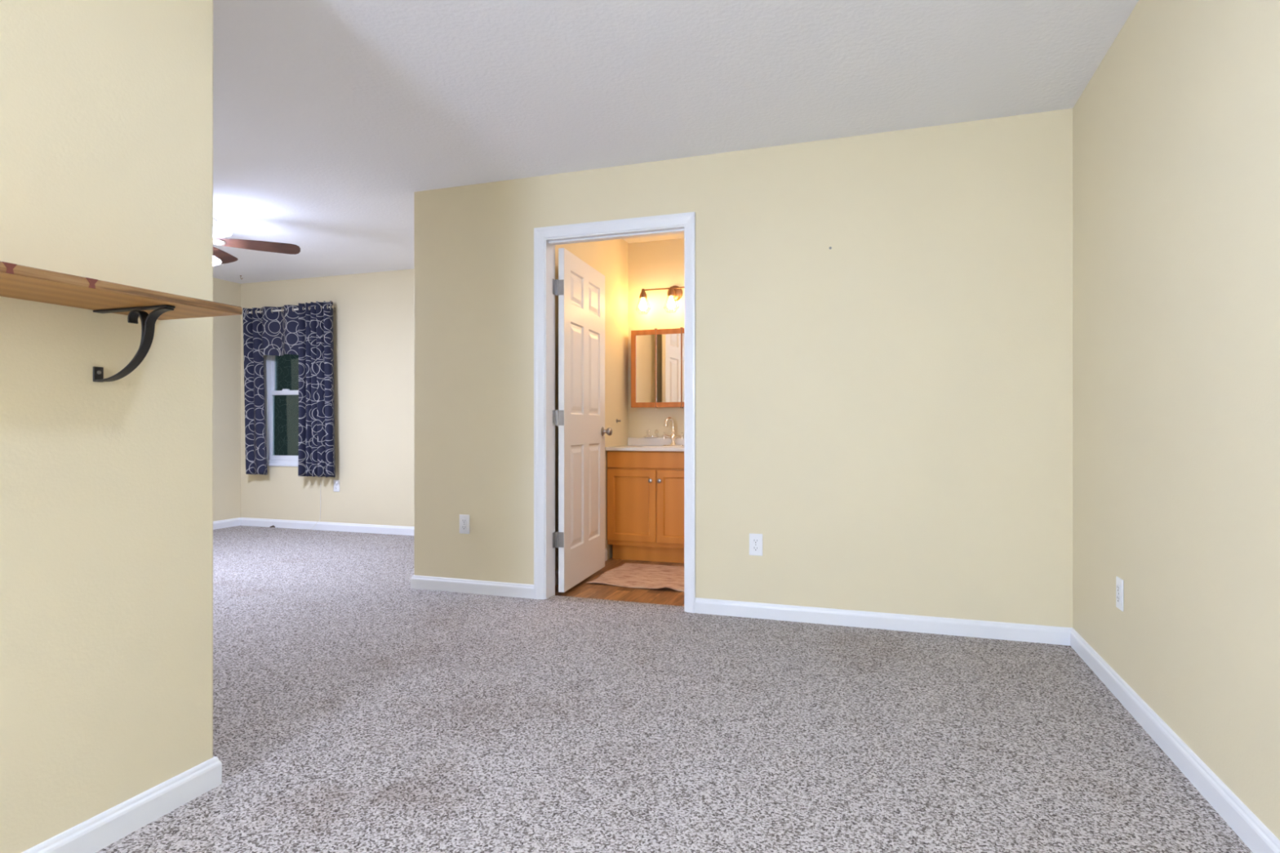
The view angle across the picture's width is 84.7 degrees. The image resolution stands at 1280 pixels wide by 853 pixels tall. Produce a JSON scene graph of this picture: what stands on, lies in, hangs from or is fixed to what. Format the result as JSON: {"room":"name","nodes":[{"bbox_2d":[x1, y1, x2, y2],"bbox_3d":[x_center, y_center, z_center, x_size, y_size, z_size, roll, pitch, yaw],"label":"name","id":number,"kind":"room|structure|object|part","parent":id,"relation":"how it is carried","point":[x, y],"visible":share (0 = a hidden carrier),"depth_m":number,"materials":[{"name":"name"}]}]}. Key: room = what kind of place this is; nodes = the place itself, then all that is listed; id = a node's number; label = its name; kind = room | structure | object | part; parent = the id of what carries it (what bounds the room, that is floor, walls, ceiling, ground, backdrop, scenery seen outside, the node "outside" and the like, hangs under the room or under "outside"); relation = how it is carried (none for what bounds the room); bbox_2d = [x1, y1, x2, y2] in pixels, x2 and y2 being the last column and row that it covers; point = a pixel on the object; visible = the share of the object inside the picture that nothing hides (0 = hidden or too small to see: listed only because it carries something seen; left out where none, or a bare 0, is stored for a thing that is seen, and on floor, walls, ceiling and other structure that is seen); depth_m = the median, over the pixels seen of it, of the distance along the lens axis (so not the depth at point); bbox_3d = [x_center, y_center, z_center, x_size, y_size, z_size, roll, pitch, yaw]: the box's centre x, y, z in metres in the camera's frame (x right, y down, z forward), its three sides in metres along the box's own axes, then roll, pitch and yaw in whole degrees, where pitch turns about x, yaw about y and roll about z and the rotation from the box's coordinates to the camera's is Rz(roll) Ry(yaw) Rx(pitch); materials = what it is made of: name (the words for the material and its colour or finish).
{"room":"empty bedroom","nodes":[
{"label":"empty bedroom","id":0,"kind":"room"},
{"bbox_2d":[0,0,213,852],"bbox_3d":[-4.054,-0.210,0.402,4.462,2.700,4.762,0,0,19],"label":"wall","id":1,"kind":"structure","parent":0,"point":[106,106],"depth_m":1.65,"materials":[{"name":"yellow paint"}]},
{"bbox_2d":[0,261,242,319],"bbox_3d":[-1.259,-0.284,1.276,0.272,0.020,1.010,0,0,19],"label":"wall shelf","id":2,"kind":"object","parent":1,"relation":"attached to","point":[16,281],"visible":0.96,"depth_m":1.47,"materials":[{"name":"brown wood"}]},
{"bbox_2d":[21,756,222,852],"bbox_3d":[-1.916,0.956,-0.262,0.014,0.089,4.676,0,0,19],"label":"baseboard","id":3,"kind":"structure","parent":1,"relation":"attached to","point":[101,830],"depth_m":1.72,"materials":[{"name":"white paint"}]},
{"bbox_2d":[93,304,175,382],"bbox_3d":[-1.164,-0.190,1.613,0.235,0.167,0.022,0,0,19],"label":"shelf bracket","id":4,"kind":"object","parent":1,"relation":"attached to","point":[148,321],"visible":1,"depth_m":1.60,"materials":[{"name":"black metal"}]},
{"bbox_3d":[-1.269,-0.124,1.649,0.012,0.035,0.022,0,0,19],"label":"wall plate","id":5,"kind":"part","parent":4,"relation":"part of","materials":[{"name":"black metal"}]},
{"bbox_2d":[213,277,240,521],"bbox_3d":[-4.727,-0.210,5.248,0.120,2.700,4.188,0,0,19],"label":"wall","id":6,"kind":"structure","parent":0,"point":[226,329],"depth_m":6.95,"materials":[{"name":"yellow paint"}]},
{"bbox_2d":[213,517,240,529],"bbox_3d":[-4.667,0.956,5.218,0.014,0.089,3.968,0,0,19],"label":"baseboard","id":7,"kind":"structure","parent":6,"relation":"attached to","point":[225,523],"depth_m":6.94,"materials":[{"name":"white paint"}]},
{"bbox_2d":[240,238,684,526],"bbox_3d":[-0.987,-0.245,6.130,6.600,2.770,0.120,0,0,19],"label":"wall","id":8,"kind":"structure","parent":0,"point":[373,317],"depth_m":6.58,"materials":[{"name":"yellow paint"}]},
{"bbox_2d":[263,355,298,466],"bbox_3d":[-3.349,-0.343,6.919,0.862,1.453,0.120,0,0,19],"label":"window","id":9,"kind":"structure","parent":8,"relation":"in","point":[269,362],"depth_m":7.01,"materials":[{"name":"white plastic"}]},
{"bbox_3d":[-3.339,-0.674,6.947,0.758,0.699,0.030,0,0,19],"label":"sash","id":10,"kind":"part","parent":9,"relation":"part of","materials":[{"name":"white plastic"}]},
{"bbox_3d":[-3.361,0.374,6.881,0.862,0.020,0.040,0,0,19],"label":"sill","id":11,"kind":"part","parent":9,"relation":"part of","materials":[{"name":"white plastic"}]},
{"bbox_3d":[-3.350,-0.021,6.914,0.758,0.689,0.030,0,0,19],"label":"sash","id":12,"kind":"part","parent":9,"relation":"part of","materials":[{"name":"white plastic"}]},
{"bbox_2d":[248,305,335,313],"bbox_3d":[-3.404,-1.125,6.832,1.102,0.050,0.100,0,0,19],"label":"curtain rod","id":13,"kind":"object","parent":8,"relation":"attached to","point":[334,309],"visible":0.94,"depth_m":6.81,"materials":[{"name":"metal"}]},
{"bbox_2d":[242,307,267,475],"bbox_3d":[-3.781,-0.353,6.928,0.279,1.644,0.070,0,0,13],"label":"window curtain","id":14,"kind":"object","parent":13,"relation":"hanging from","point":[255,447],"visible":0.97,"depth_m":6.93,"materials":[{"name":"blue fabric"}]},
{"bbox_2d":[262,305,298,355],"bbox_3d":[-3.456,-0.935,6.806,0.524,0.479,0.076,0,0,15],"label":"curtain valance","id":15,"kind":"object","parent":13,"relation":"hanging from","point":[280,330],"visible":0.95,"depth_m":6.84,"materials":[{"name":"blue fabric"}]},
{"bbox_2d":[297,300,335,477],"bbox_3d":[-3.062,-0.357,6.683,0.411,1.663,0.118,0,0,19],"label":"window curtain","id":16,"kind":"object","parent":13,"relation":"hanging from","point":[316,454],"visible":1,"depth_m":6.66,"materials":[{"name":"blue fabric"}]},
{"bbox_2d":[305,476,320,529],"bbox_3d":[-3.202,0.679,6.791,0.256,0.618,0.015,0,0,12],"label":"electrical cord","id":17,"kind":"object","parent":8,"relation":"attached to","point":[320,477],"visible":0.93,"depth_m":6.77,"materials":[{"name":"white plastic"}]},
{"bbox_2d":[240,517,413,535],"bbox_3d":[-2.434,0.956,6.549,3.390,0.089,0.014,0,0,19],"label":"baseboard","id":18,"kind":"structure","parent":8,"relation":"attached to","point":[322,526],"depth_m":6.72,"materials":[{"name":"white paint"}]},
{"bbox_2d":[333,480,339,491],"bbox_3d":[-2.900,0.558,6.709,0.070,0.114,0.008,0,0,19],"label":"wall outlet","id":19,"kind":"object","parent":8,"relation":"attached to","point":[336,482],"visible":1,"depth_m":6.71,"materials":[{"name":"white plastic"}]},
{"bbox_2d":[627,437,684,445],"bbox_3d":[0.280,0.117,5.623,0.799,0.064,0.021,0,0,19],"label":"backsplash","id":20,"kind":"structure","parent":8,"relation":"attached to","point":[631,441],"depth_m":5.67,"materials":[{"name":"stone"}]},
{"bbox_2d":[631,327,684,408],"bbox_3d":[0.242,-0.467,5.588,0.626,0.634,0.118,0,0,19],"label":"medicine cabinet","id":21,"kind":"object","parent":8,"relation":"attached to","point":[657,355],"visible":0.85,"depth_m":5.57,"materials":[{"name":"brown wood"}]},
{"bbox_3d":[0.029,-0.467,5.612,0.206,0.618,0.019,0,0,19],"label":"mirror door","id":22,"kind":"part","parent":21,"relation":"part of","materials":[{"name":"brown wood"}]},
{"bbox_2d":[635,334,654,402],"bbox_3d":[0.045,-0.467,5.605,0.162,0.538,0.006,0,0,19],"label":"mirror glass","id":23,"kind":"object","parent":21,"relation":"attached to","point":[645,344],"depth_m":5.60,"materials":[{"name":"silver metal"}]},
{"bbox_3d":[0.227,-0.467,5.544,0.209,0.618,0.019,0,0,19],"label":"mirror door","id":24,"kind":"part","parent":21,"relation":"part of","materials":[{"name":"brown wood"}]},
{"bbox_2d":[656,333,680,402],"bbox_3d":[0.227,-0.467,5.544,0.201,0.538,0.006,0,0,19],"label":"mirror glass","id":25,"kind":"object","parent":21,"relation":"attached to","point":[668,345],"depth_m":5.54,"materials":[{"name":"silver metal"}]},
{"bbox_3d":[0.426,-0.467,5.477,0.207,0.618,0.019,0,0,19],"label":"mirror door","id":26,"kind":"part","parent":21,"relation":"part of","materials":[{"name":"brown wood"}]},
{"bbox_2d":[682,333,684,401],"bbox_3d":[0.409,-0.467,5.482,0.163,0.538,0.006,0,0,19],"label":"mirror glass","id":27,"kind":"object","parent":21,"relation":"attached to","point":[682,333],"depth_m":5.50,"materials":[{"name":"silver metal"}]},
{"bbox_2d":[635,285,684,314],"bbox_3d":[0.256,-1.021,5.559,0.595,0.227,0.165,0,0,19],"label":"vanity light","id":28,"kind":"object","parent":8,"relation":"attached to","point":[674,293],"visible":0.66,"depth_m":5.58,"materials":[{"name":"brown metal"}]},
{"bbox_3d":[0.025,-0.981,5.608,0.060,0.097,0.059,0,0,19],"label":"bulb","id":29,"kind":"part","parent":28,"relation":"part of","materials":[{"name":"white glass"}]},
{"bbox_2d":[639,288,647,298],"bbox_3d":[0.025,-1.068,5.608,0.062,0.078,0.062,0,0,19],"label":"socket","id":30,"kind":"object","parent":28,"relation":"attached to","point":[642,295],"depth_m":5.59,"materials":[{"name":"brown metal"}]},
{"bbox_2d":[667,286,675,297],"bbox_3d":[0.247,-1.068,5.533,0.062,0.078,0.062,0,0,19],"label":"socket","id":31,"kind":"object","parent":28,"relation":"attached to","point":[671,293],"depth_m":5.52,"materials":[{"name":"brown metal"}]},
{"bbox_3d":[0.247,-0.981,5.533,0.060,0.097,0.059,0,0,19],"label":"bulb","id":32,"kind":"part","parent":28,"relation":"part of","materials":[{"name":"white glass"}]},
{"bbox_3d":[0.278,-1.073,5.625,0.124,0.124,0.024,0,0,19],"label":"plate","id":33,"kind":"part","parent":28,"relation":"part of","materials":[{"name":"brown metal"}]},
{"bbox_2d":[555,239,628,570],"bbox_3d":[-0.400,-0.245,5.026,0.100,2.770,1.715,0,0,19],"label":"wall","id":34,"kind":"structure","parent":0,"point":[610,258],"depth_m":5.43,"materials":[{"name":"yellow paint"}]},
{"bbox_2d":[555,548,607,586],"bbox_3d":[-0.436,0.956,4.740,0.014,0.089,1.150,0,0,19],"label":"baseboard","id":35,"kind":"structure","parent":34,"relation":"attached to","point":[606,550],"depth_m":4.47,"materials":[{"name":"white paint"}]},
{"bbox_2d":[622,233,684,243],"bbox_3d":[0.697,-1.570,4.618,2.340,0.120,1.765,0,0,19],"label":"ceiling","id":36,"kind":"structure","parent":0,"point":[678,236],"depth_m":5.62,"materials":[{"name":"white paint"}]},
{"bbox_2d":[95,525,1253,852],"bbox_3d":[-2.142,1.070,1.876,7.140,0.160,8.780,0,0,19],"label":"floor","id":37,"kind":"structure","parent":0,"point":[357,708],"depth_m":2.28,"materials":[{"name":"carpet"}]},
{"bbox_2d":[586,562,684,591],"bbox_3d":[0.255,0.990,4.656,1.062,0.026,0.775,0,0,19],"label":"bath rug","id":38,"kind":"object","parent":37,"relation":"on","point":[628,575],"visible":0.47,"depth_m":4.69,"materials":[{"name":"beige fabric"}]},
{"bbox_2d":[607,450,684,563],"bbox_3d":[0.194,0.589,5.385,0.786,0.827,0.526,0,0,19],"label":"bathroom vanity","id":39,"kind":"object","parent":37,"relation":"on","point":[646,488],"visible":0.72,"depth_m":5.21,"materials":[{"name":"brown wood"}]},
{"bbox_3d":[-0.064,0.582,5.237,0.385,0.536,0.019,0,0,19],"label":"cabinet door","id":40,"kind":"part","parent":39,"relation":"part of","materials":[{"name":"brown wood"}]},
{"bbox_2d":[605,437,684,451],"bbox_3d":[0.202,0.179,5.391,0.799,0.189,0.511,0,0,19],"label":"countertop","id":41,"kind":"structure","parent":39,"relation":"on","point":[654,444],"depth_m":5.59,"materials":[{"name":"stone"}]},
{"bbox_2d":[643,429,658,437],"bbox_3d":[0.091,0.051,5.660,0.133,0.064,0.078,0,0,19],"label":"soap dish","id":42,"kind":"object","parent":41,"relation":"on","point":[647,436],"visible":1,"depth_m":5.64,"materials":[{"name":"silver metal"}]},
{"bbox_2d":[643,435,658,437],"bbox_3d":[0.091,0.075,5.660,0.133,0.009,0.077,0,0,19],"label":"tray","id":43,"kind":"object","parent":42,"relation":"on","point":[643,436],"depth_m":5.63,"materials":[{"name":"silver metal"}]},
{"bbox_2d":[662,417,684,446],"bbox_3d":[0.252,0.034,5.517,0.169,0.229,0.120,0,0,19],"label":"sink faucet","id":44,"kind":"object","parent":41,"relation":"on","point":[673,437],"visible":1,"depth_m":5.53,"materials":[{"name":"silver metal"}]},
{"bbox_3d":[0.215,0.066,5.559,0.064,0.052,0.052,0,0,19],"label":"cross handle","id":45,"kind":"part","parent":44,"relation":"part of","materials":[{"name":"silver metal"}]},
{"bbox_3d":[0.232,-0.028,5.519,0.108,0.104,0.023,0,0,-45],"label":"spout","id":46,"kind":"part","parent":44,"relation":"part of","materials":[{"name":"silver metal"}]},
{"bbox_3d":[0.263,0.144,5.549,0.169,0.010,0.052,0,0,19],"label":"plate","id":47,"kind":"part","parent":44,"relation":"part of","materials":[{"name":"silver metal"}]},
{"bbox_3d":[0.307,0.066,5.527,0.064,0.052,0.052,0,0,19],"label":"cross handle","id":48,"kind":"part","parent":44,"relation":"part of","materials":[{"name":"silver metal"}]},
{"bbox_3d":[0.122,0.241,5.174,0.778,0.121,0.018,0,0,19],"label":"false drawer","id":49,"kind":"part","parent":39,"relation":"part of","materials":[{"name":"brown wood"}]},
{"bbox_3d":[0.308,0.582,5.110,0.385,0.536,0.019,0,0,19],"label":"cabinet door","id":50,"kind":"part","parent":39,"relation":"part of","materials":[{"name":"brown wood"}]},
{"bbox_2d":[213,0,1138,284],"bbox_3d":[-2.140,-1.510,1.880,7.140,0.120,8.790,0,0,19],"label":"ceiling","id":51,"kind":"structure","parent":0,"point":[330,116],"depth_m":2.98,"materials":[{"name":"white paint"}]},
{"bbox_2d":[213,217,300,266],"bbox_3d":[-3.084,-1.246,4.687,1.302,0.406,1.313,0,0,19],"label":"ceiling fan","id":52,"kind":"object","parent":51,"relation":"hanging from","point":[220,256],"visible":0.16,"depth_m":4.89,"materials":[{"name":"wood"}]},
{"bbox_3d":[-2.762,-1.265,4.381,0.148,0.006,0.537,20,-13,-39],"label":"blade","id":53,"kind":"part","parent":52,"relation":"part of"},
{"bbox_3d":[-3.041,-1.100,4.700,0.410,0.064,0.410,0,0,19],"label":"lamp shade","id":54,"kind":"part","parent":52,"relation":"part of","materials":[{"name":"white glass"}]},
{"bbox_3d":[-2.899,-1.258,4.770,0.147,0.008,0.076,0,-15,-27],"label":"blade arm","id":55,"kind":"part","parent":52,"relation":"part of","materials":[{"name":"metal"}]},
{"bbox_3d":[-3.041,-1.344,4.700,0.544,0.096,0.544,0,0,19],"label":"lamp shade","id":56,"kind":"part","parent":52,"relation":"part of","materials":[{"name":"white glass"}]},
{"bbox_3d":[-3.100,-1.265,5.119,0.148,0.006,0.537,-15,2,-8],"label":"blade","id":57,"kind":"part","parent":52,"relation":"part of","materials":[{"name":"brown wood"}]},
{"bbox_3d":[-2.664,-1.265,4.893,0.537,0.006,0.148,0,-15,-27],"label":"blade","id":58,"kind":"part","parent":52,"relation":"part of","materials":[{"name":"brown wood"}]},
{"bbox_2d":[413,108,1072,627],"bbox_3d":[0.353,-0.245,3.803,3.650,2.770,0.120,0,0,19],"label":"wall","id":59,"kind":"structure","parent":0,"point":[889,406],"depth_m":3.53,"materials":[{"name":"yellow paint"}]},
{"bbox_2d":[459,514,469,533],"bbox_3d":[-1.053,0.581,4.210,0.070,0.114,0.008,0,0,19],"label":"wall outlet","id":60,"kind":"object","parent":59,"relation":"attached to","point":[464,519],"visible":1,"depth_m":4.21,"materials":[{"name":"white plastic"}]},
{"bbox_2d":[410,575,533,599],"bbox_3d":[-1.009,0.956,4.193,0.846,0.089,0.014,0,0,19],"label":"baseboard","id":61,"kind":"structure","parent":59,"relation":"attached to","point":[421,582],"depth_m":4.18,"materials":[{"name":"white paint"}]},
{"bbox_2d":[552,248,612,592],"bbox_3d":[-0.365,-0.042,4.516,0.168,2.032,0.842,0,0,15],"label":"door","id":62,"kind":"structure","parent":59,"relation":"in","point":[580,417],"depth_m":4.42,"materials":[{"name":"white paint"}]},
{"bbox_3d":[-0.227,0.029,4.851,0.069,0.064,0.064,0,0,15],"label":"knob","id":63,"kind":"part","parent":62,"relation":"part of","materials":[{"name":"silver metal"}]},
{"bbox_2d":[533,212,695,613],"bbox_3d":[-0.157,-0.074,3.903,0.954,2.148,0.018,0,0,19],"label":"trim","id":64,"kind":"structure","parent":59,"relation":"attached to","point":[688,219],"depth_m":3.92,"materials":[{"name":"white paint"}]},
{"bbox_2d":[545,225,684,611],"bbox_3d":[-0.132,-0.046,3.967,0.857,2.097,0.120,0,0,19],"label":"trim","id":65,"kind":"structure","parent":59,"relation":"attached to","point":[550,243],"depth_m":4.06,"materials":[{"name":"white paint"}]},
{"bbox_2d":[749,533,762,555],"bbox_3d":[0.602,0.610,3.650,0.070,0.114,0.008,0,0,19],"label":"wall outlet","id":66,"kind":"object","parent":59,"relation":"attached to","point":[755,540],"visible":1,"depth_m":3.65,"materials":[{"name":"white plastic"}]},
{"bbox_2d":[752,538,759,543],"bbox_3d":[0.601,0.590,3.648,0.033,0.025,0.003,0,0,19],"label":"receptacle","id":67,"kind":"object","parent":66,"relation":"attached to","point":[754,540],"depth_m":3.65,"materials":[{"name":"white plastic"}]},
{"bbox_2d":[752,546,759,551],"bbox_3d":[0.601,0.629,3.648,0.033,0.025,0.003,0,0,19],"label":"receptacle","id":68,"kind":"object","parent":66,"relation":"attached to","point":[754,548],"depth_m":3.65,"materials":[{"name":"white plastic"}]},
{"bbox_2d":[694,597,1071,645],"bbox_3d":[1.130,0.956,3.469,1.764,0.089,0.014,0,0,19],"label":"baseboard","id":69,"kind":"structure","parent":59,"relation":"attached to","point":[1056,635],"depth_m":3.43,"materials":[{"name":"white paint"}]},
{"bbox_2d":[1072,0,1279,839],"bbox_3d":[0.929,-0.210,-0.064,0.120,2.700,7.075,0,0,19],"label":"wall","id":70,"kind":"structure","parent":0,"point":[1176,128],"depth_m":2.03,"materials":[{"name":"yellow paint"}]},
{"bbox_2d":[1115,576,1123,611],"bbox_3d":[1.750,0.607,2.564,0.008,0.114,0.070,0,0,19],"label":"wall outlet","id":71,"kind":"object","parent":70,"relation":"attached to","point":[1119,582],"visible":1,"depth_m":2.56,"materials":[{"name":"white plastic"}]},
{"bbox_2d":[1116,584,1119,591],"bbox_3d":[1.748,0.588,2.565,0.003,0.025,0.033,0,0,19],"label":"receptacle","id":72,"kind":"object","parent":71,"relation":"attached to","point":[1117,585],"depth_m":2.56,"materials":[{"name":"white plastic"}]},
{"bbox_2d":[1116,595,1119,603],"bbox_3d":[1.748,0.627,2.565,0.003,0.025,0.033,0,0,19],"label":"receptacle","id":73,"kind":"object","parent":71,"relation":"attached to","point":[1117,596],"depth_m":2.57,"materials":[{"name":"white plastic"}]},
{"bbox_2d":[1070,627,1279,852],"bbox_3d":[0.862,0.956,-0.052,0.014,0.089,6.855,0,0,19],"label":"baseboard","id":74,"kind":"structure","parent":70,"relation":"attached to","point":[1246,825],"depth_m":1.99,"materials":[{"name":"white paint"}]}
]}

